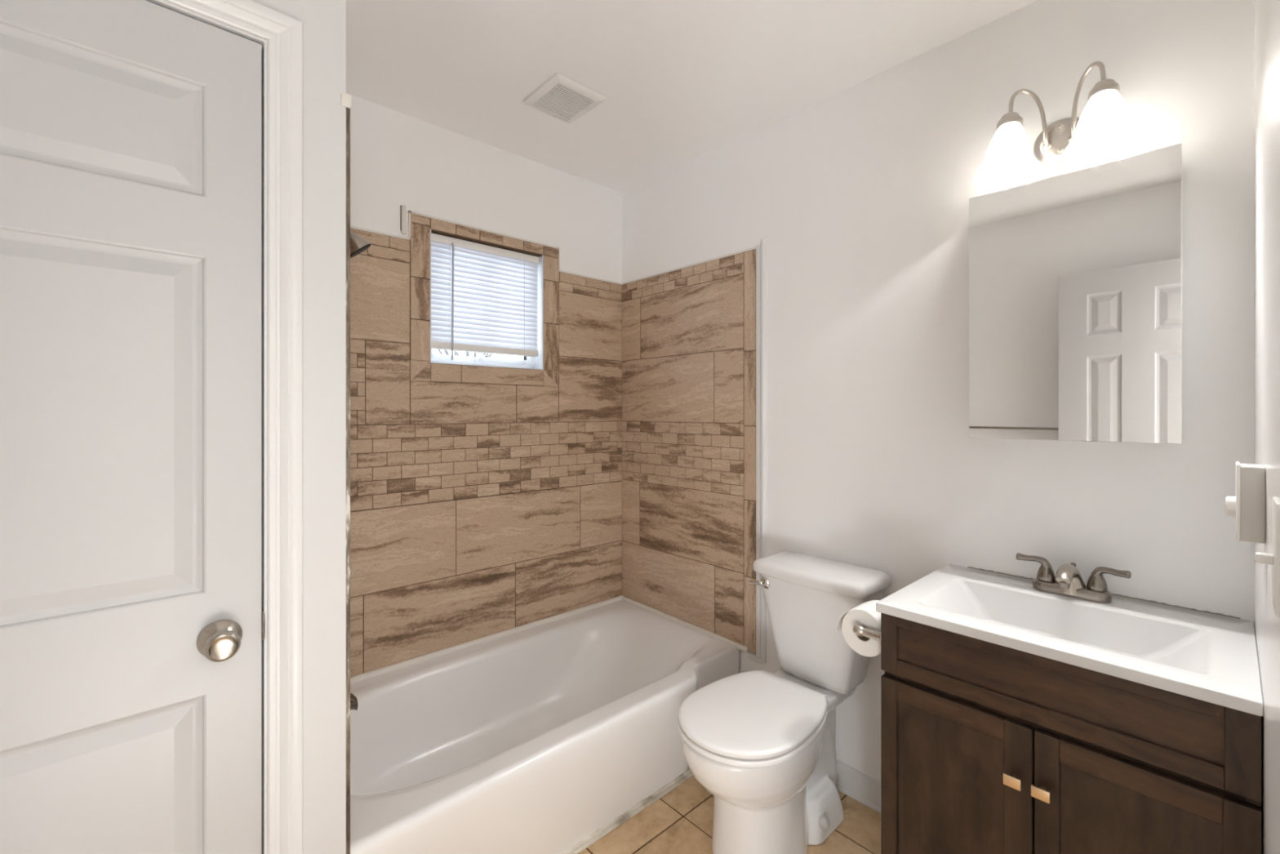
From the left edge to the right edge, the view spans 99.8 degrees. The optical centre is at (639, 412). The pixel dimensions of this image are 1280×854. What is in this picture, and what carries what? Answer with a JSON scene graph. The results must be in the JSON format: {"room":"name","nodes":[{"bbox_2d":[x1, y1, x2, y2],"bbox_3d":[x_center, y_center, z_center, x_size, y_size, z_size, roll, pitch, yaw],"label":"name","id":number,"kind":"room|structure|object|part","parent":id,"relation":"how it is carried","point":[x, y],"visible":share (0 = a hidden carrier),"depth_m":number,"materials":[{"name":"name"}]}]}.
{"room":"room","nodes":[
{"label":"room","id":0,"kind":"room"},
{"bbox_2d":[250,0,346,853],"bbox_3d":[-1.150,0.096,1.228,0.680,2.440,0.838,0,0,-42],"label":"wall","id":1,"kind":"structure","parent":0,"point":[324,21],"depth_m":1.11,"materials":[{"name":"paint"}]},
{"bbox_2d":[0,0,261,853],"bbox_3d":[-0.895,0.297,0.880,0.460,2.018,0.092,0,0,-42],"label":"door","id":2,"kind":"structure","parent":1,"relation":"in","point":[131,130],"depth_m":0.91,"materials":[{"name":"paint"}]},
{"bbox_3d":[-0.755,0.419,0.973,0.054,0.054,0.039,0,0,-42],"label":"knob","id":3,"kind":"part","parent":2,"relation":"part of","materials":[{"name":"silver metal"}]},
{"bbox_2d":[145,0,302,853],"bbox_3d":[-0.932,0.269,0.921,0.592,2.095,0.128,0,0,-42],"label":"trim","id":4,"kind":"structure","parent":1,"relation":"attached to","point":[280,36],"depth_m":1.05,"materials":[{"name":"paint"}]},
{"bbox_3d":[-0.737,0.415,1.052,0.003,0.056,0.038,0,0,-42],"label":"strike plate","id":5,"kind":"part","parent":4,"relation":"part of","materials":[{"name":"silver metal"}]},
{"bbox_2d":[340,93,351,853],"bbox_3d":[-0.624,0.322,1.142,0.020,1.988,0.012,0,0,-42],"label":"trim","id":6,"kind":"structure","parent":1,"relation":"attached to","point":[345,100],"depth_m":1.14,"materials":[{"name":"tile"}]},
{"bbox_2d":[350,693,357,710],"bbox_3d":[-0.865,0.827,1.512,0.125,0.065,0.048,0,0,-42],"label":"tub spout","id":7,"kind":"object","parent":1,"relation":"attached to","point":[353,700],"visible":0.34,"depth_m":1.54,"materials":[{"name":"silver metal"}]},
{"bbox_2d":[350,231,370,257],"bbox_3d":[-0.850,-0.512,1.522,0.162,0.141,0.076,0,0,-42],"label":"shower head","id":8,"kind":"object","parent":1,"relation":"attached to","point":[358,244],"visible":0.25,"depth_m":1.53},
{"bbox_2d":[346,93,622,676],"bbox_3d":[-0.931,0.096,2.082,2.355,2.440,0.151,0,0,-42],"label":"wall","id":9,"kind":"structure","parent":0,"point":[485,500],"depth_m":2.21,"materials":[{"name":"tile"}]},
{"bbox_2d":[430,229,543,369],"bbox_3d":[-0.665,-0.450,2.307,0.511,0.520,0.118,0,0,-42],"label":"window","id":10,"kind":"structure","parent":9,"relation":"in","point":[528,362],"depth_m":2.37,"materials":[{"name":"white plastic"}]},
{"bbox_3d":[-0.774,-0.450,2.261,0.244,0.476,0.018,0,0,-42],"label":"sash","id":11,"kind":"part","parent":10,"relation":"part of","materials":[{"name":"white plastic"}]},
{"bbox_2d":[431,232,538,359],"bbox_3d":[-0.640,-0.455,2.273,0.488,0.492,0.042,0,0,-42],"label":"window blind","id":12,"kind":"object","parent":10,"relation":"attached to","point":[484,299],"visible":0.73,"depth_m":2.26,"materials":[{"name":"white plastic"}]},
{"bbox_3d":[-0.644,-0.264,2.277,0.486,0.029,0.023,0,0,-42],"label":"rail","id":13,"kind":"part","parent":12,"relation":"part of","materials":[{"name":"white plastic"}]},
{"bbox_3d":[-0.520,-0.468,2.392,0.002,0.416,0.028,0,0,-42],"label":"ladder cord","id":14,"kind":"part","parent":12,"relation":"part of","materials":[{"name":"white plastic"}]},
{"bbox_3d":[-0.602,-0.450,2.391,0.260,0.476,0.018,0,0,-42],"label":"sash","id":15,"kind":"part","parent":10,"relation":"part of","materials":[{"name":"white plastic"}]},
{"bbox_2d":[350,595,749,683],"bbox_3d":[-0.369,0.952,1.970,1.474,0.036,0.796,0,0,-42],"label":"trim","id":16,"kind":"structure","parent":9,"relation":"attached to","point":[366,675],"depth_m":2.27,"materials":[{"name":"white plastic"}]},
{"bbox_2d":[350,204,755,284],"bbox_3d":[-0.362,-0.713,1.953,1.490,0.126,0.831,0,0,-42],"label":"trim","id":17,"kind":"structure","parent":9,"relation":"attached to","point":[402,208],"depth_m":2.19,"materials":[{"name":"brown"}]},
{"bbox_2d":[562,767,693,853],"bbox_3d":[-0.125,1.310,1.687,1.448,0.020,0.042,0,0,-42],"label":"trim","id":18,"kind":"structure","parent":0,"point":[602,831],"depth_m":1.75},
{"bbox_2d":[346,0,1038,192],"bbox_3d":[-0.120,-1.174,0.128,3.795,0.100,4.151,0,0,-42],"label":"ceiling","id":19,"kind":"structure","parent":0,"point":[681,82],"depth_m":1.72,"materials":[{"name":"paint"}]},
{"bbox_2d":[523,73,606,123],"bbox_3d":[-0.272,-1.116,1.932,0.210,0.016,0.226,0,0,-42],"label":"exhaust fan","id":20,"kind":"object","parent":19,"relation":"attached to","point":[562,98],"visible":1,"depth_m":1.91,"materials":[{"name":"white plastic"}]},
{"bbox_2d":[577,775,880,853],"bbox_3d":[-0.120,1.361,0.128,3.795,0.090,4.151,0,0,-42],"label":"floor","id":21,"kind":"structure","parent":0,"point":[680,821],"depth_m":1.70,"materials":[{"name":"tile"}]},
{"bbox_2d":[350,600,739,853],"bbox_3d":[-0.362,1.133,1.957,1.467,0.365,0.806,0,0,-42],"label":"bathtub","id":22,"kind":"object","parent":21,"relation":"on","point":[535,740],"visible":0.88,"depth_m":1.85,"materials":[{"name":"white ceramic"}]},
{"bbox_2d":[677,551,890,853],"bbox_3d":[0.427,0.917,1.665,0.693,0.796,0.408,0,0,-42],"label":"toilet","id":23,"kind":"object","parent":21,"relation":"on","point":[762,742],"visible":1,"depth_m":1.63,"materials":[{"name":"white ceramic"}]},
{"bbox_3d":[0.331,0.910,1.605,0.471,0.018,0.364,0,0,-42],"label":"seat","id":24,"kind":"part","parent":23,"relation":"part of","materials":[{"name":"white plastic"}]},
{"bbox_3d":[0.331,0.887,1.605,0.469,0.021,0.362,0,0,-42],"label":"seat lid","id":25,"kind":"part","parent":23,"relation":"part of","materials":[{"name":"white plastic"}]},
{"bbox_3d":[0.421,0.594,1.885,0.033,0.043,0.071,0,0,-42],"label":"flush lever","id":26,"kind":"part","parent":23,"relation":"part of","materials":[{"name":"silver metal"}]},
{"bbox_3d":[0.409,1.111,1.676,0.683,0.410,0.351,0,0,-42],"label":"bowl","id":27,"kind":"part","parent":23,"relation":"part of","materials":[{"name":"white ceramic"}]},
{"bbox_3d":[0.600,0.541,1.823,0.225,0.044,0.408,0,0,-42],"label":"tank lid","id":28,"kind":"part","parent":23,"relation":"part of","materials":[{"name":"white ceramic"}]},
{"bbox_3d":[0.604,0.735,1.827,0.200,0.342,0.378,0,0,-42],"label":"tank","id":29,"kind":"part","parent":23,"relation":"part of","materials":[{"name":"white ceramic"}]},
{"bbox_2d":[880,612,1262,853],"bbox_3d":[0.956,0.899,1.236,0.507,0.835,0.605,0,0,-42],"label":"vanity cabinet","id":30,"kind":"object","parent":21,"relation":"on","point":[987,747],"visible":0.83,"depth_m":1.07,"materials":[{"name":"brown wood"}]},
{"bbox_2d":[853,624,880,644],"bbox_3d":[0.621,0.556,1.395,0.166,0.042,0.081,0,0,-42],"label":"toilet paper holder","id":31,"kind":"object","parent":30,"relation":"attached to","point":[860,630],"visible":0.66,"depth_m":1.35,"materials":[{"name":"silver metal"}]},
{"bbox_2d":[835,600,880,657],"bbox_3d":[0.606,0.567,1.424,0.104,0.118,0.132,0,0,-42],"label":"toilet paper roll","id":32,"kind":"object","parent":31,"relation":"hanging from","point":[865,614],"visible":0.63,"depth_m":1.39,"materials":[{"name":"white paper"}]},
{"bbox_3d":[0.693,0.933,1.201,0.020,0.587,0.303,0,0,-42],"label":"cabinet door","id":33,"kind":"part","parent":30,"relation":"part of","materials":[{"name":"brown wood"}]},
{"bbox_3d":[0.759,0.746,1.095,0.027,0.022,0.030,0,0,-42],"label":"cabinet knob","id":34,"kind":"part","parent":30,"relation":"part of","materials":[{"name":"gold metal"}]},
{"bbox_3d":[0.791,0.746,1.061,0.027,0.022,0.030,0,0,-42],"label":"cabinet knob","id":35,"kind":"part","parent":30,"relation":"part of","materials":[{"name":"gold metal"}]},
{"bbox_2d":[875,564,1263,715],"bbox_3d":[0.960,0.507,1.243,0.498,0.102,0.614,0,0,-42],"label":"sink","id":36,"kind":"object","parent":30,"relation":"in","point":[1206,655],"visible":0.8,"depth_m":1.20,"materials":[{"name":"white ceramic"}]},
{"bbox_2d":[1016,552,1131,603],"bbox_3d":[1.061,0.417,1.335,0.124,0.084,0.228,0,0,-42],"label":"faucet","id":37,"kind":"object","parent":36,"relation":"on","point":[1068,580],"visible":1,"depth_m":1.32,"materials":[{"name":"silver metal"}]},
{"bbox_3d":[1.039,0.406,1.413,0.043,0.061,0.083,0,0,-42],"label":"handle","id":38,"kind":"part","parent":37,"relation":"part of","materials":[{"name":"silver metal"}]},
{"bbox_3d":[1.060,0.415,1.335,0.122,0.076,0.072,0,0,-42],"label":"spout","id":39,"kind":"part","parent":37,"relation":"part of","materials":[{"name":"silver metal"}]},
{"bbox_3d":[1.137,0.406,1.307,0.043,0.061,0.083,0,0,-42],"label":"handle","id":40,"kind":"part","parent":37,"relation":"part of","materials":[{"name":"silver metal"}]},
{"bbox_3d":[0.898,0.933,0.976,0.020,0.587,0.299,0,0,-42],"label":"cabinet door","id":41,"kind":"part","parent":30,"relation":"part of","materials":[{"name":"brown wood"}]},
{"bbox_2d":[622,0,1253,781],"bbox_3d":[0.718,0.096,1.944,0.108,2.440,2.301,0,0,-42],"label":"wall","id":42,"kind":"structure","parent":0,"point":[859,196],"depth_m":1.74,"materials":[{"name":"paint"}]},
{"bbox_2d":[748,239,766,664],"bbox_3d":[0.468,0.159,2.143,0.023,1.671,0.078,0,0,-42],"label":"trim","id":43,"kind":"structure","parent":42,"relation":"attached to","point":[760,657],"depth_m":2.13,"materials":[{"name":"paint"}]},
{"bbox_2d":[835,760,880,813],"bbox_3d":[0.675,1.271,1.907,0.020,0.090,0.755,0,0,-42],"label":"baseboard","id":44,"kind":"structure","parent":42,"relation":"attached to","point":[863,788],"depth_m":1.83,"materials":[{"name":"paint"}]},
{"bbox_2d":[973,61,1144,191],"bbox_3d":[1.049,-0.735,1.365,0.199,0.254,0.340,0,0,-42],"label":"vanity light","id":45,"kind":"object","parent":42,"relation":"attached to","point":[1105,131],"visible":0.99,"depth_m":1.37,"materials":[{"name":"white glass"}]},
{"bbox_3d":[0.964,-0.687,1.417,0.144,0.158,0.148,0,0,-42],"label":"lamp shade","id":46,"kind":"part","parent":45,"relation":"part of","materials":[{"name":"white glass"}]},
{"bbox_3d":[0.975,-0.710,1.428,0.059,0.098,0.059,0,0,-42],"label":"bulb","id":47,"kind":"part","parent":45,"relation":"part of","materials":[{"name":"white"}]},
{"bbox_3d":[1.041,-0.779,1.435,0.111,0.165,0.025,0,0,-1],"label":"arm","id":48,"kind":"part","parent":45,"relation":"part of","materials":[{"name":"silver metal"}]},
{"bbox_3d":[1.118,-0.779,1.351,0.025,0.165,0.111,0,0,6],"label":"arm","id":49,"kind":"part","parent":45,"relation":"part of","materials":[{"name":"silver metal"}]},
{"bbox_3d":[1.105,-0.710,1.286,0.059,0.098,0.059,0,0,-42],"label":"bulb","id":50,"kind":"part","parent":45,"relation":"part of","materials":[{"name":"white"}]},
{"bbox_3d":[1.093,-0.687,1.276,0.144,0.158,0.148,0,0,-42],"label":"lamp shade","id":51,"kind":"part","parent":45,"relation":"part of","materials":[{"name":"white glass"}]},
{"bbox_2d":[968,142,1182,444],"bbox_3d":[1.092,-0.259,1.373,0.125,0.659,0.414,0,0,-42],"label":"mirror","id":52,"kind":"object","parent":42,"relation":"attached to","point":[1076,277],"visible":1,"depth_m":1.30,"materials":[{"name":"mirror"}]},
{"bbox_2d":[1253,0,1279,853],"bbox_3d":[0.595,0.096,0.412,2.155,2.440,0.120,0,0,-42],"label":"wall","id":53,"kind":"structure","parent":0,"point":[1266,12],"depth_m":0.79,"materials":[{"name":"paint"}]},
{"bbox_2d":[1225,461,1265,543],"bbox_3d":[0.948,0.140,0.845,0.076,0.119,0.041,0,0,-42],"label":"dimmer switch","id":54,"kind":"object","parent":53,"relation":"attached to","point":[1248,505],"visible":1,"depth_m":0.82,"materials":[{"name":"grey plastic"}]},
{"bbox_3d":[0.938,0.150,0.856,0.034,0.034,0.011,0,0,-42],"label":"dimmer knob","id":55,"kind":"part","parent":54,"relation":"part of","materials":[{"name":"white plastic"}]},
{"bbox_3d":[0.944,0.140,0.850,0.076,0.119,0.004,0,0,-42],"label":"plate","id":56,"kind":"part","parent":54,"relation":"part of","materials":[{"name":"white plastic"}]},
{"bbox_2d":[1254,496,1279,616],"bbox_3d":[0.664,0.149,0.570,0.070,0.114,0.018,0,0,-42],"label":"light switch","id":57,"kind":"object","parent":53,"relation":"attached to","point":[1273,558],"visible":1,"depth_m":0.55,"materials":[{"name":"white plastic"}]},
{"bbox_2d":[1271,496,1279,616],"bbox_3d":[0.669,0.149,0.565,0.070,0.114,0.005,0,0,-42],"label":"switch plate","id":58,"kind":"object","parent":57,"relation":"attached to","point":[1275,500],"depth_m":0.54,"materials":[{"name":"white plastic"}]},
{"label":"outside","id":59,"kind":"structure","parent":0,"visible":0},
{"bbox_3d":[-10.293,1.866,12.743,26.000,0.100,27.299,0,0,-42],"label":"ground","id":60,"kind":"structure","parent":59,"visible":0},
{"bbox_2d":[437,349,492,357],"bbox_3d":[-2.605,-0.382,7.305,2.711,4.398,1.712,0,0,-42],"label":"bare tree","id":61,"kind":"object","parent":60,"relation":"on","point":[446,353],"visible":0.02,"depth_m":7.64,"materials":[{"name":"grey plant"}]}
]}

